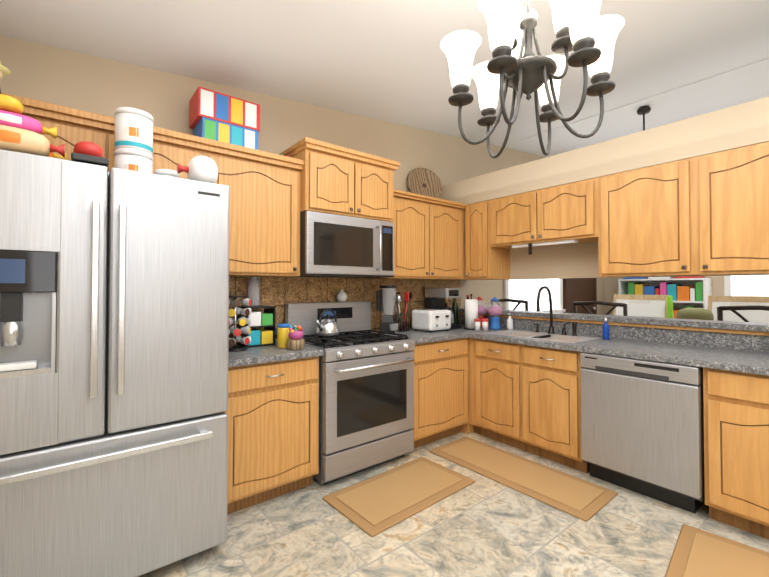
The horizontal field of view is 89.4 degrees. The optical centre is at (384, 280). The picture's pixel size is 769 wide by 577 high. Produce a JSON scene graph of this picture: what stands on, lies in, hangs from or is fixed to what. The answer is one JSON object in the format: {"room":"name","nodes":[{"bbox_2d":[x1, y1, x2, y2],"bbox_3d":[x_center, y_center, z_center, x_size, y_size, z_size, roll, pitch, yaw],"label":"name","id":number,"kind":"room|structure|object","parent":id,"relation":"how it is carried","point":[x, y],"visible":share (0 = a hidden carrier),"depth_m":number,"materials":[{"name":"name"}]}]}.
{"room":"kitchen","nodes":[
{"label":"kitchen","id":0,"kind":"room"},
{"bbox_2d":[0,35,604,314],"bbox_3d":[0.830,-0.331,4.431,7.780,3.450,0.120,1,-1,-39],"label":"wall","id":1,"kind":"structure","parent":0,"point":[75,80],"depth_m":2.97,"materials":[{"name":"beige paint"}]},
{"bbox_2d":[18,100,208,178],"bbox_3d":[-1.588,-0.438,2.204,0.971,0.789,0.339,1,-1,-39],"label":"upper cabinet","id":2,"kind":"object","parent":1,"relation":"attached to","point":[168,151],"depth_m":2.06,"materials":[{"name":"brown wood"}]},
{"bbox_2d":[209,144,300,267],"bbox_3d":[-0.954,-0.430,2.710,0.652,0.789,0.339,1,-1,-39],"label":"upper cabinet","id":3,"kind":"object","parent":1,"relation":"attached to","point":[265,207],"depth_m":2.59,"materials":[{"name":"brown wood"}]},
{"bbox_2d":[193,117,257,149],"bbox_3d":[-1.064,-0.937,2.607,0.350,0.150,0.241,1,-1,-39],"label":"toy box","id":4,"kind":"object","parent":3,"relation":"on","point":[209,128],"visible":0.6,"depth_m":2.50,"materials":[{"name":"blue"}]},
{"bbox_2d":[189,86,259,131],"bbox_3d":[-1.068,-1.102,2.603,0.385,0.180,0.246,1,-1,-39],"label":"toy box","id":5,"kind":"object","parent":4,"relation":"on","point":[213,105],"visible":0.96,"depth_m":2.49,"materials":[{"name":"red plastic"},{"name":"multicolored plastic"}]},
{"bbox_2d":[281,140,396,223],"bbox_3d":[-0.358,-0.723,3.140,0.810,0.461,0.419,1,-1,-39],"label":"upper cabinet","id":6,"kind":"object","parent":1,"relation":"attached to","point":[334,181],"depth_m":2.92,"materials":[{"name":"brown wood"}]},
{"bbox_2d":[294,211,393,277],"bbox_3d":[-0.342,-0.261,3.114,0.801,0.458,0.466,1,-1,-39],"label":"microwave","id":7,"kind":"object","parent":6,"relation":"attached to","point":[338,246],"visible":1,"depth_m":2.92,"materials":[{"name":"grey metal"}]},
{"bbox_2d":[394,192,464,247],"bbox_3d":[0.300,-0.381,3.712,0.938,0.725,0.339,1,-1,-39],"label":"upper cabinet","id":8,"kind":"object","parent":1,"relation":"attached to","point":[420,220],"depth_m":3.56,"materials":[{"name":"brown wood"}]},
{"bbox_2d":[407,168,441,197],"bbox_3d":[0.404,-0.961,3.882,0.357,0.365,0.171,1,-1,-39],"label":"woven plate","id":9,"kind":"object","parent":8,"relation":"on","point":[424,181],"visible":0.77,"depth_m":3.90,"materials":[{"name":"brown wicker"}]},
{"bbox_2d":[504,279,564,312],"bbox_3d":[2.074,-0.216,5.308,1.480,1.390,0.059,1,-1,-39],"label":"window blinds","id":10,"kind":"object","parent":1,"relation":"attached to","point":[523,289],"visible":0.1,"depth_m":5.29,"materials":[{"name":"white plastic"}]},
{"bbox_2d":[563,278,596,313],"bbox_3d":[3.109,0.352,6.102,1.040,2.139,0.095,1,-1,-39],"label":"door","id":11,"kind":"structure","parent":1,"relation":"in","point":[579,289],"depth_m":6.08,"materials":[{"name":"brown wood"}]},
{"bbox_2d":[0,0,768,156],"bbox_3d":[2.616,-1.604,2.219,7.780,0.625,5.840,1,-1,-39],"label":"ceiling","id":12,"kind":"structure","parent":0,"point":[385,60],"depth_m":2.52,"materials":[{"name":"white paint"}]},
{"bbox_2d":[440,0,624,157],"bbox_3d":[0.531,-0.989,1.437,0.633,0.954,0.620,1,-1,-39],"label":"chandelier","id":13,"kind":"object","parent":12,"relation":"hanging from","point":[586,33],"visible":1,"depth_m":1.37,"materials":[{"name":"white glass"}]},
{"bbox_2d":[637,106,650,130],"bbox_3d":[2.562,-1.180,3.833,0.320,1.068,0.320,1,-1,-39],"label":"dining pendant light","id":14,"kind":"object","parent":12,"relation":"hanging from","point":[643,110],"visible":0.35,"depth_m":3.83,"materials":[{"name":"black metal"}]},
{"bbox_2d":[521,58,768,140],"bbox_3d":[3.292,-1.710,2.568,0.050,0.016,5.300,1,-1,-39],"label":"trim","id":15,"kind":"structure","parent":12,"relation":"attached to","point":[677,89],"depth_m":3.51,"materials":[{"name":"white paint"}]},
{"bbox_2d":[138,432,768,576],"bbox_3d":[2.616,1.407,2.168,7.780,0.100,5.840,1,-1,-39],"label":"floor","id":16,"kind":"structure","parent":0,"point":[482,526],"depth_m":2.05,"materials":[{"name":"stone"}]},
{"bbox_2d":[0,149,229,576],"bbox_3d":[-1.391,0.435,1.942,0.952,1.834,0.915,1,-1,-39],"label":"fridge","id":17,"kind":"object","parent":16,"relation":"on","point":[114,318],"visible":1,"depth_m":1.62,"materials":[{"name":"grey metal"}]},
{"bbox_2d":[0,61,10,93],"bbox_3d":[-1.687,-0.742,1.670,0.116,0.508,0.210,1,-1,-39],"label":"scarecrow","id":18,"kind":"object","parent":17,"relation":"on","point":[4,70],"visible":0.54,"depth_m":1.69,"materials":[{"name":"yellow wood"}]},
{"bbox_2d":[0,125,64,156],"bbox_3d":[-1.439,-0.541,1.518,0.293,0.100,0.139,1,-1,-39],"label":"bread bag","id":19,"kind":"object","parent":17,"relation":"on","point":[14,139],"visible":0.77,"depth_m":1.49,"materials":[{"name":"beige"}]},
{"bbox_2d":[0,110,56,138],"bbox_3d":[-1.492,-0.637,1.581,0.245,0.070,0.128,1,-1,-39],"label":"bag","id":20,"kind":"object","parent":19,"relation":"on","point":[11,119],"visible":0.67,"depth_m":1.56,"materials":[{"name":"pink plastic"}]},
{"bbox_2d":[0,94,23,113],"bbox_3d":[-1.520,-0.702,1.540,0.134,0.056,0.111,1,-1,-39],"label":"snack bag","id":21,"kind":"object","parent":20,"relation":"on","point":[11,104],"visible":0.85,"depth_m":1.53,"materials":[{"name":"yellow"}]},
{"bbox_2d":[47,152,66,159],"bbox_3d":[-1.530,-0.544,1.640,0.293,0.110,0.147,1,-1,-39],"label":"bread bag","id":22,"kind":"object","parent":17,"relation":"on","point":[52,155],"visible":0.08,"depth_m":1.71,"materials":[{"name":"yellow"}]},
{"bbox_2d":[71,152,108,167],"bbox_3d":[-1.323,-0.502,1.743,0.125,0.030,0.355,1,-1,-39],"label":"tray","id":23,"kind":"object","parent":17,"relation":"on","point":[89,159],"visible":0.46,"depth_m":1.61,"materials":[{"name":"black plastic"}]},
{"bbox_2d":[73,141,103,157],"bbox_3d":[-1.323,-0.563,1.740,0.110,0.090,0.220,1,-1,-39],"label":"bag","id":24,"kind":"object","parent":23,"relation":"on","point":[87,148],"visible":0.54,"depth_m":1.66,"materials":[{"name":"red plastic"}]},
{"bbox_2d":[114,148,152,173],"bbox_3d":[-1.266,-0.563,1.965,0.169,0.160,0.169,1,-1,-39],"label":"tub","id":25,"kind":"object","parent":17,"relation":"on","point":[133,159],"visible":0.6,"depth_m":1.90,"materials":[{"name":"white plastic"}]},
{"bbox_2d":[114,107,153,154],"bbox_3d":[-1.266,-0.745,1.968,0.169,0.200,0.169,1,-1,-39],"label":"tub","id":26,"kind":"object","parent":25,"relation":"on","point":[133,128],"visible":0.85,"depth_m":1.90,"materials":[{"name":"white plastic"}]},
{"bbox_2d":[154,169,179,177],"bbox_3d":[-1.179,-0.536,2.111,0.124,0.110,0.124,1,-1,-39],"label":"tub","id":27,"kind":"object","parent":17,"relation":"on","point":[169,172],"visible":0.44,"depth_m":2.06,"materials":[{"name":"white plastic"}]},
{"bbox_2d":[177,156,217,182],"bbox_3d":[-0.961,-0.562,2.004,0.184,0.160,0.170,1,-1,-39],"label":"bag","id":28,"kind":"object","parent":17,"relation":"on","point":[202,168],"visible":0.73,"depth_m":1.95,"materials":[{"name":"white plastic"}]},
{"bbox_2d":[225,372,318,513],"bbox_3d":[-0.858,0.926,2.584,0.632,0.874,0.619,1,-1,-39],"label":"base cabinet","id":29,"kind":"object","parent":16,"relation":"on","point":[273,448],"depth_m":2.31,"materials":[{"name":"brown wood"}]},
{"bbox_2d":[285,301,414,484],"bbox_3d":[-0.249,0.772,2.981,0.785,1.194,0.699,1,-1,-39],"label":"stove","id":30,"kind":"object","parent":16,"relation":"on","point":[366,398],"visible":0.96,"depth_m":2.76,"materials":[{"name":"grey metal"}]},
{"bbox_2d":[315,308,339,336],"bbox_3d":[-0.457,0.318,2.994,0.232,0.209,0.180,1,-1,-39],"label":"kettle","id":31,"kind":"object","parent":30,"relation":"on","point":[327,326],"visible":1,"depth_m":2.95,"materials":[{"name":"silver metal"}]},
{"bbox_2d":[336,289,346,301],"bbox_3d":[-0.363,0.124,3.306,0.096,0.110,0.096,1,-1,-39],"label":"jar","id":32,"kind":"object","parent":30,"relation":"on","point":[341,295],"visible":1,"depth_m":3.27,"materials":[{"name":"white ceramic"}]},
{"bbox_2d":[322,457,474,536],"bbox_3d":[0.113,1.354,2.530,0.916,0.016,0.531,1,-1,-39],"label":"area rug","id":33,"kind":"object","parent":16,"relation":"on","point":[373,506],"visible":1,"depth_m":2.46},
{"bbox_2d":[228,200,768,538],"bbox_3d":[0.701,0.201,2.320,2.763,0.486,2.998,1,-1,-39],"label":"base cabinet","id":34,"kind":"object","parent":16,"relation":"on","point":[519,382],"depth_m":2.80,"materials":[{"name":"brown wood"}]},
{"bbox_2d":[229,296,250,351],"bbox_3d":[-0.968,0.272,2.522,0.196,0.350,0.196,1,-1,-39],"label":"carousel","id":35,"kind":"object","parent":34,"relation":"on","point":[235,311],"visible":0.75,"depth_m":2.50,"materials":[{"name":"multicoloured plastic"}]},
{"bbox_2d":[237,305,275,347],"bbox_3d":[-0.907,0.315,2.750,0.200,0.272,0.200,1,-1,-39],"label":"shelf","id":36,"kind":"object","parent":34,"relation":"on","point":[266,320],"visible":0.81,"depth_m":2.70,"materials":[{"name":"black plastic"}]},
{"bbox_2d":[247,276,260,305],"bbox_3d":[-0.922,0.074,2.741,0.094,0.208,0.094,1,-1,-39],"label":"canister","id":37,"kind":"object","parent":36,"relation":"on","point":[251,290],"visible":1,"depth_m":2.71,"materials":[{"name":"white plastic"}]},
{"bbox_2d":[277,323,289,347],"bbox_3d":[-0.679,0.370,2.624,0.086,0.158,0.086,1,-1,-39],"label":"tub","id":38,"kind":"object","parent":34,"relation":"on","point":[283,331],"visible":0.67,"depth_m":2.59,"materials":[{"name":"yellow plastic"}]},
{"bbox_2d":[287,325,304,349],"bbox_3d":[-0.581,0.371,2.549,0.112,0.154,0.112,1,-1,-39],"label":"candy jar","id":39,"kind":"object","parent":34,"relation":"on","point":[296,341],"visible":0.98,"depth_m":2.51,"materials":[{"name":"pink"}]},
{"bbox_2d":[376,285,397,332],"bbox_3d":[0.018,0.252,3.438,0.213,0.422,0.178,1,-1,-39],"label":"blender","id":40,"kind":"object","parent":34,"relation":"on","point":[389,324],"visible":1,"depth_m":3.39,"materials":[{"name":"clear glass"}]},
{"bbox_2d":[392,292,412,331],"bbox_3d":[0.159,0.282,3.615,0.184,0.366,0.205,1,-1,-39],"label":"utensil caddy","id":41,"kind":"object","parent":34,"relation":"on","point":[407,296],"visible":0.83,"depth_m":3.58,"materials":[{"name":"black metal"}]},
{"bbox_2d":[412,309,450,332],"bbox_3d":[0.445,0.368,3.636,0.280,0.196,0.282,1,-1,-39],"label":"toaster","id":42,"kind":"object","parent":34,"relation":"on","point":[430,320],"visible":1,"depth_m":3.55,"materials":[{"name":"white plastic"}]},
{"bbox_2d":[425,288,460,329],"bbox_3d":[0.582,0.270,3.883,0.210,0.400,0.310,1,-1,-39],"label":"coffee maker","id":43,"kind":"object","parent":34,"relation":"on","point":[435,298],"visible":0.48,"depth_m":3.83,"materials":[{"name":"black plastic"}]},
{"bbox_2d":[452,298,457,324],"bbox_3d":[0.747,0.317,4.124,0.072,0.314,0.070,1,-1,-39],"label":"oil bottle","id":44,"kind":"object","parent":34,"relation":"on","point":[455,309],"visible":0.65,"depth_m":4.09,"materials":[{"name":"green glass"}]},
{"bbox_2d":[464,295,468,324],"bbox_3d":[0.880,0.312,4.102,0.076,0.324,0.074,1,-1,-39],"label":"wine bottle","id":45,"kind":"object","parent":34,"relation":"on","point":[467,296],"visible":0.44,"depth_m":4.10,"materials":[{"name":"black glass"}]},
{"bbox_2d":[464,294,477,329],"bbox_3d":[0.844,0.297,3.779,0.150,0.342,0.148,1,-1,-39],"label":"paper towel","id":46,"kind":"object","parent":34,"relation":"on","point":[471,309],"visible":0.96,"depth_m":3.73,"materials":[{"name":"white paper"}]},
{"bbox_2d":[474,319,480,330],"bbox_3d":[0.872,0.412,3.646,0.056,0.108,0.056,1,-1,-39],"label":"spice shaker","id":47,"kind":"object","parent":34,"relation":"on","point":[477,324],"visible":1,"depth_m":3.62,"materials":[{"name":"white plastic"}]},
{"bbox_2d":[477,297,487,327],"bbox_3d":[0.961,0.316,3.936,0.170,0.310,0.170,1,-1,-39],"label":"machine","id":48,"kind":"object","parent":34,"relation":"on","point":[482,309],"visible":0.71,"depth_m":3.89,"materials":[{"name":"red"}]},
{"bbox_2d":[482,319,487,330],"bbox_3d":[0.944,0.413,3.652,0.056,0.108,0.056,1,-1,-39],"label":"spice shaker","id":49,"kind":"object","parent":34,"relation":"on","point":[484,324],"visible":0.96,"depth_m":3.63,"materials":[{"name":"white plastic"}]},
{"bbox_2d":[486,297,503,329],"bbox_3d":[1.077,0.314,3.792,0.170,0.310,0.170,1,-1,-39],"label":"machine","id":50,"kind":"object","parent":34,"relation":"on","point":[495,310],"visible":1,"depth_m":3.75,"materials":[{"name":"blue plastic"}]},
{"bbox_2d":[507,314,512,329],"bbox_3d":[1.206,0.391,3.740,0.060,0.154,0.058,1,-1,-39],"label":"soap pump","id":51,"kind":"object","parent":34,"relation":"on","point":[509,323],"visible":1,"depth_m":3.72,"materials":[{"name":"white plastic"}]},
{"bbox_2d":[534,286,576,335],"bbox_3d":[1.395,0.250,3.291,0.259,0.412,0.368,1,-1,-39],"label":"faucet","id":52,"kind":"object","parent":34,"relation":"on","point":[574,328],"visible":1,"depth_m":3.30,"materials":[{"name":"black metal"}]},
{"bbox_2d":[602,318,609,339],"bbox_3d":[1.725,0.374,3.028,0.048,0.164,0.047,1,-1,-39],"label":"dish soap","id":53,"kind":"object","parent":34,"relation":"on","point":[605,331],"visible":1,"depth_m":3.01,"materials":[{"name":"blue plastic"}]},
{"bbox_2d":[490,299,527,310],"bbox_3d":[1.572,0.800,4.532,0.492,1.191,0.483,1,-1,-39],"label":"chair","id":54,"kind":"object","parent":16,"relation":"on","point":[519,302],"visible":0.17,"depth_m":4.32,"materials":[{"name":"black"}]},
{"bbox_2d":[429,437,617,521],"bbox_3d":[0.926,1.358,2.802,0.491,0.016,1.228,1,-1,-39],"label":"area rug","id":55,"kind":"object","parent":16,"relation":"on","point":[581,499],"visible":1,"depth_m":2.66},
{"bbox_2d":[573,301,627,315],"bbox_3d":[2.178,0.787,3.774,0.492,1.191,0.483,1,-1,-39],"label":"chair","id":56,"kind":"object","parent":16,"relation":"on","point":[613,304],"visible":0.15,"depth_m":3.61,"materials":[{"name":"black metal"}]},
{"bbox_2d":[580,352,704,513],"bbox_3d":[1.774,0.929,2.601,0.574,0.867,0.651,1,-1,-39],"label":"dishwasher","id":57,"kind":"object","parent":16,"relation":"on","point":[642,427],"visible":0.92,"depth_m":2.38,"materials":[{"name":"grey metal"}]},
{"bbox_2d":[613,294,673,317],"bbox_3d":[3.444,0.793,5.119,0.725,1.224,0.620,1,-1,-39],"label":"sofa","id":58,"kind":"object","parent":16,"relation":"on","point":[647,305],"visible":0.4,"depth_m":4.96,"materials":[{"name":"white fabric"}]},
{"bbox_2d":[667,296,672,317],"bbox_3d":[3.432,0.441,4.672,0.040,0.515,0.057,1,-1,-39],"label":"cloth","id":59,"kind":"object","parent":58,"relation":"hanging from","point":[669,306],"visible":0.52,"depth_m":4.66,"materials":[{"name":"green"}]},
{"bbox_2d":[618,278,711,317],"bbox_3d":[4.233,0.694,5.905,0.357,1.449,1.100,1,-1,-39],"label":"shelf","id":60,"kind":"object","parent":16,"relation":"on","point":[690,292],"visible":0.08,"depth_m":5.75,"materials":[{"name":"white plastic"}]},
{"bbox_2d":[623,277,646,278],"bbox_3d":[4.014,-0.111,6.192,0.297,0.170,0.280,1,-1,-39],"label":"bin","id":61,"kind":"object","parent":60,"relation":"on","point":[625,277],"depth_m":6.08,"materials":[{"name":"blue plastic"}]},
{"bbox_2d":[647,277,673,278],"bbox_3d":[4.226,-0.116,5.927,0.297,0.170,0.280,1,-1,-39],"label":"bin","id":62,"kind":"object","parent":60,"relation":"on","point":[663,277],"depth_m":5.83,"materials":[{"name":"white"}]},
{"bbox_2d":[674,276,703,277],"bbox_3d":[4.439,-0.120,5.661,0.297,0.170,0.280,1,-1,-39],"label":"bin","id":63,"kind":"object","parent":60,"relation":"on","point":[681,276],"depth_m":5.55,"materials":[{"name":"red plastic"}]},
{"bbox_2d":[665,524,768,576],"bbox_3d":[1.543,1.339,1.670,0.520,0.016,0.860,-1,-1,44],"label":"mat","id":64,"kind":"object","parent":16,"relation":"on","point":[697,552],"visible":0.98,"depth_m":1.88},
{"bbox_2d":[708,296,768,322],"bbox_3d":[4.068,0.780,4.338,0.725,1.224,0.620,1,-1,-39],"label":"sofa","id":65,"kind":"object","parent":16,"relation":"on","point":[756,316],"visible":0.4,"depth_m":4.23,"materials":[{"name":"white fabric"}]},
{"bbox_2d":[717,305,768,321],"bbox_3d":[2.865,0.773,2.915,0.492,1.191,0.483,1,-1,-39],"label":"chair","id":66,"kind":"object","parent":16,"relation":"on","point":[720,309],"visible":0.15,"depth_m":2.87,"materials":[{"name":"black metal"}]},
{"bbox_3d":[2.933,0.938,4.094,0.950,0.899,2.100,1,-1,-39],"label":"dining table","id":67,"kind":"object","parent":16,"relation":"on","visible":0},
{"bbox_2d":[676,308,713,319],"bbox_3d":[3.196,0.381,4.006,0.260,0.210,0.300,1,-1,-39],"label":"pillow","id":68,"kind":"object","parent":67,"relation":"on","point":[696,313],"visible":0.5,"depth_m":3.92,"materials":[{"name":"green fabric"}]},
{"bbox_2d":[440,96,768,279],"bbox_3d":[1.886,0.169,2.890,0.445,2.400,3.588,1,-1,-39],"label":"wall","id":69,"kind":"structure","parent":0,"point":[737,126],"depth_m":2.96,"materials":[{"name":"beige paint"}]},
{"bbox_2d":[465,201,484,239],"bbox_3d":[1.018,-0.390,3.874,0.339,0.750,0.303,1,-1,-39],"label":"upper cabinet","id":70,"kind":"object","parent":69,"relation":"attached to","point":[475,212],"depth_m":3.79,"materials":[{"name":"brown wood"}]},
{"bbox_2d":[485,178,592,235],"bbox_3d":[1.414,-0.396,3.379,0.339,0.745,0.965,1,-1,-39],"label":"upper cabinet","id":71,"kind":"object","parent":69,"relation":"attached to","point":[560,206],"depth_m":3.24,"materials":[{"name":"brown wood"}]},
{"bbox_2d":[593,158,688,223],"bbox_3d":[1.897,-0.406,2.776,0.339,0.745,0.580,1,-1,-39],"label":"upper cabinet","id":72,"kind":"object","parent":69,"relation":"attached to","point":[656,190],"depth_m":2.67,"materials":[{"name":"brown wood"}]},
{"bbox_2d":[689,141,768,211],"bbox_3d":[2.328,-0.415,2.237,0.339,0.745,0.800,1,-1,-39],"label":"upper cabinet","id":73,"kind":"object","parent":69,"relation":"attached to","point":[740,175],"depth_m":2.31,"materials":[{"name":"brown wood"}]},
{"bbox_2d":[605,276,723,314],"bbox_3d":[5.608,-0.328,4.589,0.120,3.450,5.600,1,-1,-39],"label":"wall","id":74,"kind":"structure","parent":0,"point":[611,287],"depth_m":6.59,"materials":[{"name":"beige paint"}]},
{"bbox_2d":[724,275,768,295],"bbox_3d":[5.228,-0.237,4.918,0.059,1.360,1.470,1,-1,-39],"label":"window blinds","id":75,"kind":"object","parent":74,"relation":"attached to","point":[747,285],"depth_m":5.30,"materials":[{"name":"white plastic"}]}
]}

